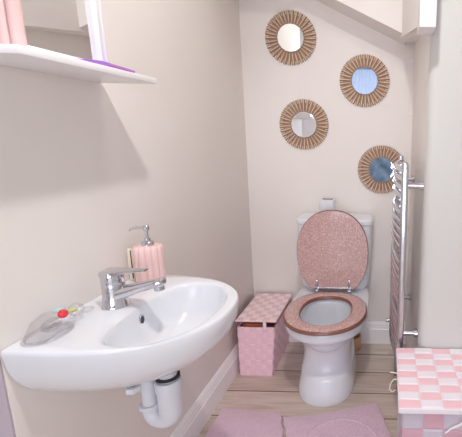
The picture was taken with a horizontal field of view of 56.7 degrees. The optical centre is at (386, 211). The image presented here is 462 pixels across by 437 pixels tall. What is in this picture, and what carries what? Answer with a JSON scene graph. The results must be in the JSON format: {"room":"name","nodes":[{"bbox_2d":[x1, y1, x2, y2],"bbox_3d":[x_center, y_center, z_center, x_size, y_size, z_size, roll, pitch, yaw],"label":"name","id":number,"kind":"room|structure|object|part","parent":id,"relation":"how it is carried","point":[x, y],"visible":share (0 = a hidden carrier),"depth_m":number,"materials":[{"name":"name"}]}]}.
{"room":"bathroom","nodes":[
{"label":"bathroom","id":0,"kind":"room"},
{"bbox_2d":[0,0,253,436],"bbox_3d":[-0.813,-0.268,1.398,0.120,2.350,1.483,1,11,0],"label":"wall","id":1,"kind":"structure","parent":0,"point":[84,163],"depth_m":1.09,"materials":[{"name":"paint"}]},
{"bbox_2d":[0,360,15,436],"bbox_3d":[-0.816,-0.121,0.669,0.116,2.350,0.005,1,11,0],"label":"trim","id":2,"kind":"structure","parent":1,"relation":"attached to","point":[6,422],"depth_m":0.78,"materials":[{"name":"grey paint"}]},
{"bbox_2d":[0,44,156,83],"bbox_3d":[-0.676,-0.306,0.807,0.150,0.015,0.380,1,11,0],"label":"wall shelf","id":3,"kind":"object","parent":1,"relation":"attached to","point":[12,55],"visible":1,"depth_m":0.76,"materials":[{"name":"white paint"}]},
{"bbox_2d":[0,0,108,62],"bbox_3d":[-0.686,-0.550,0.714,0.118,0.500,0.216,1,11,0],"label":"mirror","id":4,"kind":"object","parent":3,"relation":"on","point":[70,28],"visible":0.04,"depth_m":0.74,"materials":[{"name":"white paint"}]},
{"bbox_3d":[-0.687,-0.532,0.618,0.118,0.498,0.020,1,11,0],"label":"panel","id":5,"kind":"part","parent":4,"relation":"part of","materials":[{"name":"pink mirror"}]},
{"bbox_2d":[21,0,96,59],"bbox_3d":[-0.644,-0.547,0.713,0.009,0.480,0.184,0,11,-1],"label":"mirror glass","id":6,"kind":"object","parent":4,"relation":"attached to","point":[68,28],"depth_m":0.75,"materials":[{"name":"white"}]},
{"bbox_2d":[80,59,134,72],"bbox_3d":[-0.616,-0.322,0.832,0.028,0.008,0.159,1,11,0],"label":"pouch","id":7,"kind":"object","parent":3,"relation":"on","point":[88,60],"visible":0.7,"depth_m":0.82,"materials":[{"name":"purple fabric"}]},
{"bbox_2d":[1,275,237,390],"bbox_3d":[-0.578,0.317,0.974,0.373,0.164,0.429,1,11,0],"label":"washbasin","id":8,"kind":"object","parent":1,"relation":"attached to","point":[157,335],"visible":0.96,"depth_m":0.84,"materials":[{"name":"white ceramic"}]},
{"bbox_2d":[20,306,93,346],"bbox_3d":[-0.719,0.231,0.837,0.073,0.053,0.164,1,11,0],"label":"glass ornament","id":9,"kind":"object","parent":8,"relation":"on","point":[61,312],"visible":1,"depth_m":0.82,"materials":[{"name":"clear"}]},
{"bbox_2d":[127,248,135,279],"bbox_3d":[-0.747,0.153,1.111,0.014,0.097,0.008,1,11,0],"label":"file","id":10,"kind":"object","parent":8,"relation":"on","point":[129,250],"visible":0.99,"depth_m":1.11,"materials":[{"name":"beige"}]},
{"bbox_2d":[98,267,165,310],"bbox_3d":[-0.632,0.188,0.948,0.157,0.098,0.060,1,11,0],"label":"mixer tap","id":11,"kind":"object","parent":8,"relation":"on","point":[114,289],"visible":1,"depth_m":0.93,"materials":[{"name":"silver metal"}]},
{"bbox_3d":[-0.648,0.149,0.940,0.108,0.018,0.045,1,11,0],"label":"lever","id":12,"kind":"part","parent":11,"relation":"part of","materials":[{"name":"silver metal"}]},
{"bbox_3d":[-0.615,0.195,0.949,0.122,0.065,0.044,1,11,0],"label":"spout","id":13,"kind":"part","parent":11,"relation":"part of","materials":[{"name":"silver metal"}]},
{"bbox_2d":[126,384,140,394],"bbox_3d":[-0.617,0.425,0.926,0.034,0.037,0.029,1,11,0],"label":"bolt","id":14,"kind":"object","parent":8,"relation":"attached to","point":[131,390],"visible":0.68,"depth_m":0.92,"materials":[{"name":"white plastic"}]},
{"bbox_2d":[129,225,166,281],"bbox_3d":[-0.680,0.121,1.088,0.074,0.171,0.074,12,16,42],"label":"soap dispenser","id":15,"kind":"object","parent":8,"relation":"on","point":[149,254],"visible":0.92,"depth_m":1.07,"materials":[{"name":"pink ceramic"}]},
{"bbox_2d":[132,242,166,281],"bbox_3d":[-0.680,0.150,1.093,0.076,0.114,0.076,1,11,0],"label":"bottle","id":16,"kind":"object","parent":15,"relation":"attached to","point":[150,255],"depth_m":1.07,"materials":[{"name":"pink ceramic"}]},
{"bbox_2d":[139,370,183,427],"bbox_3d":[-0.656,0.485,1.015,0.220,0.195,0.065,1,11,0],"label":"trap","id":17,"kind":"object","parent":8,"relation":"attached to","point":[162,405],"visible":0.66,"depth_m":1.00,"materials":[{"name":"white plastic"}]},
{"bbox_2d":[155,370,179,383],"bbox_3d":[-0.577,0.433,1.004,0.057,0.006,0.057,1,11,0],"label":"washer","id":18,"kind":"object","parent":17,"relation":"in","point":[174,378],"depth_m":0.99,"materials":[{"name":"black rubber"}]},
{"bbox_2d":[170,343,239,436],"bbox_3d":[-0.767,0.830,1.569,0.017,0.133,1.380,1,11,0],"label":"baseboard","id":19,"kind":"structure","parent":1,"relation":"attached to","point":[194,421],"depth_m":1.63,"materials":[{"name":"white paint"}]},
{"bbox_2d":[198,342,404,436],"bbox_3d":[-0.436,1.284,-0.187,3.400,0.050,5.200,1,11,0],"label":"floor","id":20,"kind":"structure","parent":0,"point":[278,392],"depth_m":1.82,"materials":[{"name":"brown wood"}]},
{"bbox_2d":[205,408,282,436],"bbox_3d":[-0.554,0.911,1.488,0.345,0.014,0.391,1,11,0],"label":"bath mat","id":21,"kind":"object","parent":20,"relation":"on","point":[230,422],"visible":1,"depth_m":1.58,"materials":[{"name":"pink fabric"}]},
{"bbox_2d":[235,293,292,375],"bbox_3d":[-0.641,0.648,2.043,0.201,0.307,0.334,1,11,0],"label":"woven basket","id":22,"kind":"object","parent":20,"relation":"on","point":[261,349],"visible":0.88,"depth_m":1.91,"materials":[{"name":"pink wicker"}]},
{"bbox_2d":[243,323,262,326],"bbox_3d":[-0.655,0.556,1.874,0.099,0.020,0.021,1,11,0],"label":"cloth","id":23,"kind":"object","parent":22,"relation":"in","point":[244,324],"visible":0.88,"depth_m":1.87,"materials":[{"name":"orange fabric"}]},
{"bbox_3d":[-0.638,0.504,2.016,0.201,0.014,0.331,1,11,0],"label":"lid","id":24,"kind":"part","parent":22,"relation":"part of","materials":[{"name":"pink wicker"}]},
{"bbox_2d":[283,210,372,406],"bbox_3d":[-0.275,0.425,1.849,0.392,0.836,0.647,1,11,0],"label":"toilet","id":25,"kind":"object","parent":20,"relation":"on","point":[334,246],"visible":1,"depth_m":1.89,"materials":[{"name":"white ceramic"}]},
{"bbox_3d":[-0.275,0.453,1.735,0.374,0.022,0.412,1,11,0],"label":"seat","id":26,"kind":"part","parent":25,"relation":"part of","materials":[{"name":"pink plastic"}]},
{"bbox_2d":[319,198,335,210],"bbox_3d":[-0.308,-0.024,1.997,0.078,0.092,0.070,1,11,0],"label":"air freshener","id":27,"kind":"object","parent":25,"relation":"on","point":[325,203],"visible":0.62,"depth_m":1.96,"materials":[{"name":"white plastic"}]},
{"bbox_3d":[-0.272,0.193,1.926,0.362,0.412,0.033,1,11,0],"label":"lid","id":28,"kind":"part","parent":25,"relation":"part of","materials":[{"name":"pink plastic"}]},
{"bbox_3d":[-0.267,0.037,2.007,0.392,0.029,0.184,1,11,0],"label":"cistern lid","id":29,"kind":"part","parent":25,"relation":"part of","materials":[{"name":"white ceramic"}]},
{"bbox_2d":[282,402,390,436],"bbox_3d":[-0.213,0.913,1.504,0.469,0.016,0.468,1,11,0],"label":"bath mat","id":30,"kind":"object","parent":20,"relation":"on","point":[367,420],"visible":1,"depth_m":1.59,"materials":[{"name":"pink fabric"}]},
{"bbox_2d":[353,333,360,351],"bbox_3d":[-0.184,0.745,2.177,0.080,0.082,0.080,1,11,0],"label":"wooden pot","id":31,"kind":"object","parent":20,"relation":"on","point":[357,339],"visible":0.45,"depth_m":2.15,"materials":[{"name":"brown wood"}]},
{"bbox_2d":[389,348,461,436],"bbox_3d":[0.209,0.747,1.268,0.410,0.453,0.321,1,11,0],"label":"woven basket","id":32,"kind":"object","parent":20,"relation":"on","point":[429,381],"visible":1,"depth_m":1.15,"materials":[{"name":"pink wicker"}]},
{"bbox_3d":[0.227,0.535,1.229,0.384,0.021,0.314,1,11,0],"label":"lid","id":33,"kind":"part","parent":32,"relation":"part of","materials":[{"name":"pink wicker"}]},
{"bbox_2d":[239,0,414,321],"bbox_3d":[-0.307,-0.394,2.075,0.885,2.350,0.100,1,11,0],"label":"wall","id":34,"kind":"structure","parent":0,"point":[286,181],"depth_m":2.02,"materials":[{"name":"paint"}]},
{"bbox_2d":[265,10,315,64],"bbox_3d":[-0.484,-0.880,1.920,0.258,0.259,0.014,1,11,0],"label":"sunburst mirror","id":35,"kind":"object","parent":34,"relation":"attached to","point":[290,37],"visible":1,"depth_m":1.92,"materials":[{"name":"beige mirror"}]},
{"bbox_2d":[277,24,303,51],"bbox_3d":[-0.484,-0.879,1.918,0.135,0.135,0.005,1,11,0],"label":"mirror glass","id":36,"kind":"object","parent":35,"relation":"attached to","point":[290,37],"depth_m":1.92,"materials":[{"name":"white mirror"}]},
{"bbox_2d":[279,99,328,148],"bbox_3d":[-0.434,-0.461,2.004,0.259,0.258,0.014,1,11,0],"label":"sunburst mirror","id":37,"kind":"object","parent":34,"relation":"attached to","point":[304,124],"visible":1,"depth_m":2.00,"materials":[{"name":"beige mirror"}]},
{"bbox_2d":[291,112,315,136],"bbox_3d":[-0.434,-0.461,2.003,0.135,0.135,0.005,6,11,-1],"label":"mirror glass","id":38,"kind":"object","parent":37,"relation":"attached to","point":[303,124],"depth_m":2.00,"materials":[{"name":"white"}]},
{"bbox_2d":[288,321,405,343],"bbox_3d":[-0.321,0.704,2.237,0.868,0.133,0.017,1,11,0],"label":"baseboard","id":39,"kind":"structure","parent":34,"relation":"attached to","point":[375,332],"depth_m":2.23,"materials":[{"name":"white paint"}]},
{"bbox_2d":[316,0,405,44],"bbox_3d":[-0.316,-1.177,1.770,0.835,0.694,0.190,1,11,0],"label":"sloped ceiling","id":40,"kind":"structure","parent":34,"relation":"attached to","point":[383,16],"depth_m":1.73,"materials":[{"name":"paint"}]},
{"bbox_2d":[340,54,389,106],"bbox_3d":[-0.112,-0.676,1.959,0.259,0.259,0.014,1,11,0],"label":"sunburst mirror","id":41,"kind":"object","parent":34,"relation":"attached to","point":[364,79],"visible":1,"depth_m":1.96,"materials":[{"name":"beige mirror"}]},
{"bbox_2d":[352,67,377,93],"bbox_3d":[-0.112,-0.675,1.958,0.135,0.135,0.005,4,11,-1],"label":"mirror glass","id":42,"kind":"object","parent":41,"relation":"attached to","point":[364,79],"depth_m":1.95,"materials":[{"name":"blue mirror"}]},
{"bbox_2d":[358,145,399,192],"bbox_3d":[-0.025,-0.228,2.049,0.258,0.259,0.014,2,11,0],"label":"sunburst mirror","id":43,"kind":"object","parent":34,"relation":"attached to","point":[377,168],"visible":0.82,"depth_m":2.04,"materials":[{"name":"beige mirror"}]},
{"bbox_2d":[369,157,393,181],"bbox_3d":[-0.025,-0.228,2.048,0.135,0.135,0.005,2,11,0],"label":"mirror glass","id":44,"kind":"object","parent":43,"relation":"attached to","point":[381,169],"depth_m":2.04,"materials":[{"name":"blue mirror"}]},
{"bbox_2d":[405,0,461,348],"bbox_3d":[0.716,-0.294,1.683,1.165,2.350,0.900,1,11,0],"label":"wall","id":45,"kind":"structure","parent":0,"point":[434,272],"depth_m":1.31,"materials":[{"name":"white paint"}]},
{"bbox_2d":[386,155,423,375],"bbox_3d":[0.061,0.334,1.620,0.117,1.118,0.480,1,11,0],"label":"towel radiator","id":46,"kind":"object","parent":45,"relation":"attached to","point":[401,178],"visible":0.98,"depth_m":1.40,"materials":[{"name":"silver metal"}]},
{"bbox_2d":[401,0,436,42],"bbox_3d":[0.120,-1.054,1.481,0.088,0.805,0.800,1,11,0],"label":"trim","id":47,"kind":"structure","parent":45,"relation":"attached to","point":[410,7],"depth_m":1.54,"materials":[{"name":"paint"}]},
{"bbox_2d":[417,0,436,34],"bbox_3d":[0.128,-0.951,1.056,0.048,0.837,0.095,1,11,0],"label":"trim","id":48,"kind":"structure","parent":45,"relation":"attached to","point":[427,9],"depth_m":1.09,"materials":[{"name":"white paint"}]}
]}

